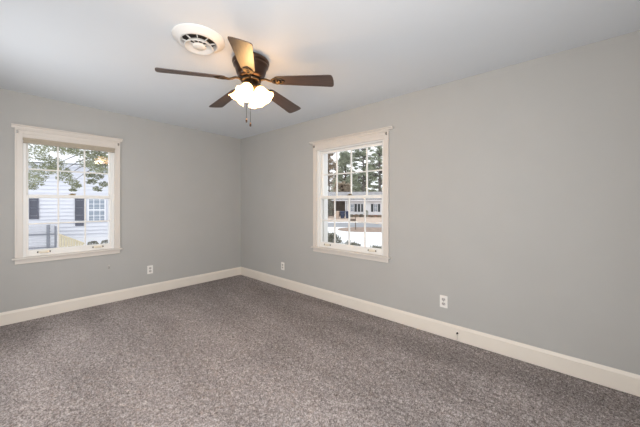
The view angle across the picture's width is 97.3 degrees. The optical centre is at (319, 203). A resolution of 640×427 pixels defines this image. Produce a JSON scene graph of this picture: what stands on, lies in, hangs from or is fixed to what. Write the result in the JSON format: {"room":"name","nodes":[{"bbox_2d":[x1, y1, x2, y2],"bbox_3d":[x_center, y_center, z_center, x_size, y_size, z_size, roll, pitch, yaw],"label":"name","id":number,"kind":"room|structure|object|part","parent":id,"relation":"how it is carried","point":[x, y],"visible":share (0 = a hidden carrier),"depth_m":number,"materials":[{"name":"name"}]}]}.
{"room":"empty bedroom","nodes":[
{"label":"empty bedroom","id":0,"kind":"room"},
{"bbox_2d":[0,88,240,312],"bbox_3d":[-2.643,0.030,3.819,0.160,2.740,3.480,0,0,42],"label":"wall","id":1,"kind":"structure","parent":0,"point":[180,187],"depth_m":3.89,"materials":[{"name":"paint"}]},
{"bbox_2d":[11,123,122,264],"bbox_3d":[-3.022,-0.080,3.421,0.288,1.521,0.997,0,0,42],"label":"window","id":2,"kind":"structure","parent":1,"relation":"in","point":[23,255],"depth_m":3.28,"materials":[{"name":"paint"}]},
{"bbox_3d":[-3.235,-0.109,3.023,0.024,1.398,0.061,0,0,42],"label":"casing","id":3,"kind":"part","parent":2,"relation":"part of","materials":[{"name":"paint"}]},
{"bbox_3d":[-2.938,-0.759,3.346,0.033,0.098,0.939,0,0,42],"label":"head casing","id":4,"kind":"part","parent":2,"relation":"part of","materials":[{"name":"paint"}]},
{"bbox_2d":[23,137,114,152],"bbox_3d":[-2.933,-0.680,3.342,0.042,0.056,0.820,0,0,42],"label":"window shade","id":5,"kind":"object","parent":2,"relation":"attached to","point":[25,140],"visible":1,"depth_m":3.29,"materials":[{"name":"fabric"}]},
{"bbox_3d":[-2.933,-0.655,3.342,0.040,0.007,0.816,0,0,42],"label":"rail","id":6,"kind":"part","parent":5,"relation":"part of","materials":[{"name":"fabric"}]},
{"bbox_3d":[-3.012,-0.377,3.412,0.036,0.642,0.793,0,0,42],"label":"sash","id":7,"kind":"part","parent":2,"relation":"part of","materials":[{"name":"paint"}]},
{"bbox_3d":[-2.979,0.248,3.382,0.036,0.685,0.793,0,0,42],"label":"sash","id":8,"kind":"part","parent":2,"relation":"part of","materials":[{"name":"paint"}]},
{"bbox_3d":[-2.648,-0.109,3.675,0.024,1.398,0.061,0,0,42],"label":"casing","id":9,"kind":"part","parent":2,"relation":"part of","materials":[{"name":"paint"}]},
{"bbox_2d":[0,267,240,325],"bbox_3d":[-2.524,1.212,3.819,0.016,0.137,3.320,0,0,42],"label":"baseboard","id":10,"kind":"structure","parent":1,"relation":"attached to","point":[19,315],"depth_m":3.57,"materials":[{"name":"paint"}]},
{"bbox_2d":[147,265,152,273],"bbox_3d":[-2.395,0.938,3.968,0.009,0.116,0.072,0,0,42],"label":"wall outlet","id":11,"kind":"object","parent":1,"relation":"attached to","point":[149,268],"visible":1,"depth_m":3.97,"materials":[{"name":"plastic"}]},
{"bbox_2d":[0,275,639,426],"bbox_3d":[-0.597,1.339,2.085,5.200,0.122,3.320,0,0,42],"label":"floor","id":12,"kind":"structure","parent":0,"point":[239,350],"depth_m":2.10,"materials":[{"name":"carpet"}]},
{"bbox_2d":[0,0,639,138],"bbox_3d":[-0.597,-1.226,2.085,5.200,0.156,3.320,0,0,42],"label":"ceiling","id":13,"kind":"structure","parent":0,"point":[105,55],"depth_m":2.10,"materials":[{"name":"paint"}]},
{"bbox_2d":[171,23,224,54],"bbox_3d":[-0.870,-1.148,2.026,0.354,0.064,0.354,0,-1,42],"label":"ceiling vent","id":14,"kind":"object","parent":13,"relation":"in","point":[197,39],"visible":1,"depth_m":1.98,"materials":[{"name":"white plastic"}]},
{"bbox_2d":[155,36,333,126],"bbox_3d":[-0.583,-0.889,2.326,1.274,0.568,1.308,0,0,42],"label":"ceiling fan","id":15,"kind":"object","parent":13,"relation":"hanging from","point":[251,67],"visible":1,"depth_m":2.22,"materials":[{"name":"brown wood"}]},
{"bbox_3d":[-0.957,-0.964,2.096,0.475,0.006,0.146,-5,14,-26],"label":"blade","id":16,"kind":"part","parent":15,"relation":"part of","materials":[{"name":"brown wood"}]},
{"bbox_3d":[-0.870,-0.964,2.607,0.475,0.006,0.146,-7,7,45],"label":"blade","id":17,"kind":"part","parent":15,"relation":"part of","materials":[{"name":"brown wood"}]},
{"bbox_3d":[-0.678,-0.870,2.304,0.148,0.150,0.144,0,0,42],"label":"lamp shade","id":18,"kind":"part","parent":15,"relation":"part of","materials":[{"name":"white glass"}]},
{"bbox_3d":[-0.498,-0.964,1.856,0.146,0.006,0.475,12,3,-9],"label":"blade","id":19,"kind":"part","parent":15,"relation":"part of","materials":[{"name":"brown wood"}]},
{"bbox_3d":[-0.575,-0.869,2.176,0.142,0.152,0.149,0,0,42],"label":"lamp shade","id":20,"kind":"part","parent":15,"relation":"part of","materials":[{"name":"white glass"}]},
{"bbox_3d":[-0.574,-0.885,2.198,0.054,0.073,0.063,0,0,42],"label":"bulb","id":21,"kind":"part","parent":15,"relation":"part of","materials":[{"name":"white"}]},
{"bbox_3d":[-0.549,-0.869,2.408,0.142,0.152,0.149,0,0,42],"label":"lamp shade","id":22,"kind":"part","parent":15,"relation":"part of","materials":[{"name":"white glass"}]},
{"bbox_3d":[-0.446,-0.870,2.280,0.148,0.150,0.144,0,0,42],"label":"lamp shade","id":23,"kind":"part","parent":15,"relation":"part of","materials":[{"name":"white glass"}]},
{"bbox_3d":[-0.357,-0.964,2.682,0.146,0.006,0.475,-13,-11,26],"label":"blade","id":24,"kind":"part","parent":15,"relation":"part of","materials":[{"name":"brown wood"}]},
{"bbox_3d":[-0.127,-0.964,2.218,0.475,0.006,0.146,5,-11,10],"label":"blade","id":25,"kind":"part","parent":15,"relation":"part of","materials":[{"name":"brown wood"}]},
{"bbox_2d":[241,30,639,374],"bbox_3d":[0.567,0.030,3.379,5.520,2.740,0.160,0,0,42],"label":"wall","id":26,"kind":"structure","parent":0,"point":[514,190],"depth_m":2.39,"materials":[{"name":"paint"}]},
{"bbox_2d":[309,126,393,262],"bbox_3d":[0.404,-0.075,3.547,1.242,1.510,0.288,0,0,42],"label":"window","id":27,"kind":"structure","parent":26,"relation":"in","point":[321,148],"depth_m":3.53,"materials":[{"name":"paint"}]},
{"bbox_3d":[-0.067,-0.109,3.825,0.061,1.398,0.024,0,0,42],"label":"casing","id":28,"kind":"part","parent":27,"relation":"part of","materials":[{"name":"paint"}]},
{"bbox_3d":[0.328,-0.759,3.464,1.132,0.098,0.033,0,0,42],"label":"head casing","id":29,"kind":"part","parent":27,"relation":"part of","materials":[{"name":"paint"}]},
{"bbox_3d":[0.365,0.248,3.504,0.986,0.685,0.036,0,0,42],"label":"sash","id":30,"kind":"part","parent":27,"relation":"part of","materials":[{"name":"paint"}]},
{"bbox_3d":[0.394,-0.377,3.537,0.986,0.642,0.036,0,0,42],"label":"sash","id":31,"kind":"part","parent":27,"relation":"part of","materials":[{"name":"paint"}]},
{"bbox_3d":[0.729,-0.109,3.109,0.061,1.398,0.024,0,0,42],"label":"casing","id":32,"kind":"part","parent":27,"relation":"part of","materials":[{"name":"paint"}]},
{"bbox_2d":[241,267,639,396],"bbox_3d":[0.514,1.212,3.308,5.184,0.137,0.016,0,0,42],"label":"baseboard","id":33,"kind":"structure","parent":26,"relation":"attached to","point":[627,382],"depth_m":2.46,"materials":[{"name":"paint"}]},
{"bbox_2d":[440,295,447,307],"bbox_3d":[1.188,0.947,2.706,0.072,0.116,0.009,0,0,42],"label":"wall outlet","id":34,"kind":"object","parent":26,"relation":"attached to","point":[443,299],"visible":1,"depth_m":2.70,"materials":[{"name":"plastic"}]},
{"label":"outside","id":35,"kind":"structure","parent":0,"visible":0},
{"bbox_2d":[29,222,381,249],"bbox_3d":[18.648,2.080,27.359,240.000,0.200,180.000,0,0,42],"label":"ground","id":36,"kind":"structure","parent":35,"point":[372,238],"depth_m":16.67,"materials":[{"name":"white snow"}]},
{"bbox_2d":[29,225,56,248],"bbox_3d":[-12.033,1.460,12.038,1.170,1.040,0.100,0,0,-23],"label":"gate","id":37,"kind":"object","parent":36,"relation":"on","point":[50,237],"visible":0.73,"depth_m":12.07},
{"bbox_3d":[-12.042,1.350,11.996,1.120,0.060,0.030,0,0,-23],"label":"rail","id":38,"kind":"part","parent":37,"relation":"part of","materials":[{"name":"grey metal"}]},
{"bbox_3d":[-11.734,1.460,12.165,0.100,1.040,0.100,0,0,-23],"label":"post","id":39,"kind":"part","parent":37,"relation":"part of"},
{"bbox_3d":[-11.517,1.490,12.257,0.050,0.980,0.080,0,0,-23],"label":"post","id":40,"kind":"part","parent":37,"relation":"part of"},
{"bbox_2d":[28,144,107,245],"bbox_3d":[-13.787,-0.745,15.585,14.600,5.450,7.000,0,0,-23],"label":"neighbouring house","id":41,"kind":"structure","parent":36,"relation":"on","point":[41,210],"depth_m":13.21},
{"bbox_2d":[29,198,38,218],"bbox_3d":[-12.880,0.255,12.668,0.320,0.930,0.040,0,0,-23],"label":"shutter","id":42,"kind":"object","parent":41,"relation":"hanging from","point":[33,202],"depth_m":12.67,"materials":[{"name":"wood"}]},
{"bbox_2d":[75,199,83,220],"bbox_3d":[-11.365,0.300,13.309,0.350,1.040,0.040,0,0,-23],"label":"shutter","id":43,"kind":"object","parent":41,"relation":"hanging from","point":[79,203],"depth_m":13.30,"materials":[{"name":"wood"}]},
{"bbox_3d":[-10.762,0.330,13.578,0.670,1.100,0.006,0,0,-23],"label":"pane","id":44,"kind":"part","parent":41,"relation":"part of","materials":[{"name":"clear glass"}]},
{"bbox_2d":[28,144,107,191],"bbox_3d":[-5.838,-0.554,6.816,4.066,5.074,2.208,0,0,5],"label":"tree","id":45,"kind":"object","parent":36,"relation":"on","point":[94,154],"visible":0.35,"depth_m":6.47,"materials":[{"name":"green plant"}]},
{"bbox_2d":[59,234,83,246],"bbox_3d":[-10.944,1.645,12.390,0.930,0.670,0.090,0,0,-23],"label":"fence","id":46,"kind":"object","parent":36,"relation":"on","point":[69,241],"visible":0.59,"depth_m":12.33,"materials":[{"name":"beige wood"}]},
{"bbox_2d":[87,241,98,244],"bbox_3d":[-10.333,1.845,12.807,0.448,0.279,0.430,0,0,42],"label":"shrub","id":47,"kind":"object","parent":36,"relation":"on","point":[91,242],"visible":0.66,"depth_m":12.75,"materials":[{"name":"green plant"}]},
{"bbox_2d":[328,153,338,191],"bbox_3d":[1.888,-5.410,64.464,6.521,14.784,5.944,0,0,8],"label":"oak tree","id":48,"kind":"object","parent":36,"relation":"on","point":[330,160],"visible":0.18,"depth_m":63.39,"materials":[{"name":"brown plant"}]},
{"bbox_2d":[328,231,343,243],"bbox_3d":[0.157,1.230,4.717,0.615,1.504,0.616,0,0,42],"label":"shrub","id":49,"kind":"object","parent":36,"relation":"on","point":[331,236],"visible":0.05,"depth_m":4.65,"materials":[{"name":"green plant"}]},
{"bbox_2d":[343,240,360,245],"bbox_3d":[0.466,1.259,4.163,0.496,1.446,0.495,0,0,42],"label":"shrub","id":50,"kind":"object","parent":36,"relation":"on","point":[351,243],"visible":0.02,"depth_m":4.14,"materials":[{"name":"green plant"}]},
{"bbox_2d":[338,227,381,231],"bbox_3d":[4.519,1.980,20.782,6.400,0.060,3.500,0,0,8],"label":"mulch bed","id":51,"kind":"object","parent":36,"relation":"on","point":[352,229],"visible":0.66,"depth_m":20.76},
{"bbox_2d":[352,173,369,189],"bbox_3d":[9.907,-2.796,70.864,8.204,9.558,8.107,0,0,8],"label":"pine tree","id":52,"kind":"object","parent":36,"relation":"on","point":[358,174],"visible":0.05,"depth_m":69.69,"materials":[{"name":"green plant"}]},
{"bbox_2d":[349,147,377,191],"bbox_3d":[9.637,-7.019,63.302,7.818,18.002,7.462,0,0,29],"label":"pine tree","id":53,"kind":"object","parent":36,"relation":"on","point":[357,152],"visible":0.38,"depth_m":62.89,"materials":[{"name":"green plant"}]},
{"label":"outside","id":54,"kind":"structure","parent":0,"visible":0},
{"bbox_2d":[328,215,381,221],"bbox_3d":[5.975,1.999,44.299,60.000,0.062,30.601,0,0,8],"label":"lawn","id":55,"kind":"structure","parent":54,"point":[360,219],"depth_m":33.70,"materials":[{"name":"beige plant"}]},
{"bbox_2d":[328,199,333,215],"bbox_3d":[1.013,0.511,38.516,1.926,2.946,1.912,0,0,8],"label":"conifer tree","id":56,"kind":"object","parent":55,"relation":"on","point":[330,204],"visible":0.34,"depth_m":38.23,"materials":[{"name":"green plant"}]},
{"bbox_2d":[333,181,349,191],"bbox_3d":[4.247,-1.045,51.366,4.770,6.058,4.274,0,0,42],"label":"oak tree","id":57,"kind":"object","parent":55,"relation":"on","point":[343,187],"visible":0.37,"depth_m":50.96,"materials":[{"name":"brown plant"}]},
{"bbox_2d":[340,211,344,217],"bbox_3d":[2.881,1.495,35.943,0.620,0.970,0.658,0,0,8],"label":"wheelie bin","id":58,"kind":"object","parent":55,"relation":"on","point":[342,213],"visible":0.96,"depth_m":35.68,"materials":[{"name":"plastic"}]},
{"bbox_2d":[330,151,361,191],"bbox_3d":[5.026,-4.360,56.882,5.650,12.686,6.401,0,0,44],"label":"conifer tree","id":59,"kind":"object","parent":55,"relation":"on","point":[344,159],"visible":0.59,"depth_m":56.19,"materials":[{"name":"green plant"}]},
{"bbox_2d":[328,192,381,216],"bbox_3d":[8.175,0.105,43.771,14.300,3.750,8.250,0,0,8],"label":"house","id":60,"kind":"structure","parent":55,"relation":"on","point":[373,205],"depth_m":40.59,"materials":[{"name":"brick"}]},
{"bbox_2d":[364,146,381,191],"bbox_3d":[10.829,-6.019,51.634,5.738,16.002,5.986,0,0,8],"label":"pine tree","id":61,"kind":"object","parent":55,"relation":"on","point":[378,163],"visible":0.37,"depth_m":51.29,"materials":[{"name":"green plant"}]},
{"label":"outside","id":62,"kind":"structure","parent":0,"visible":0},
{"bbox_2d":[328,223,381,226],"bbox_3d":[3.436,1.999,25.469,60.000,0.062,5.000,0,0,8],"label":"street","id":63,"kind":"structure","parent":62,"point":[329,224],"depth_m":24.69,"materials":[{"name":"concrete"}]}
]}

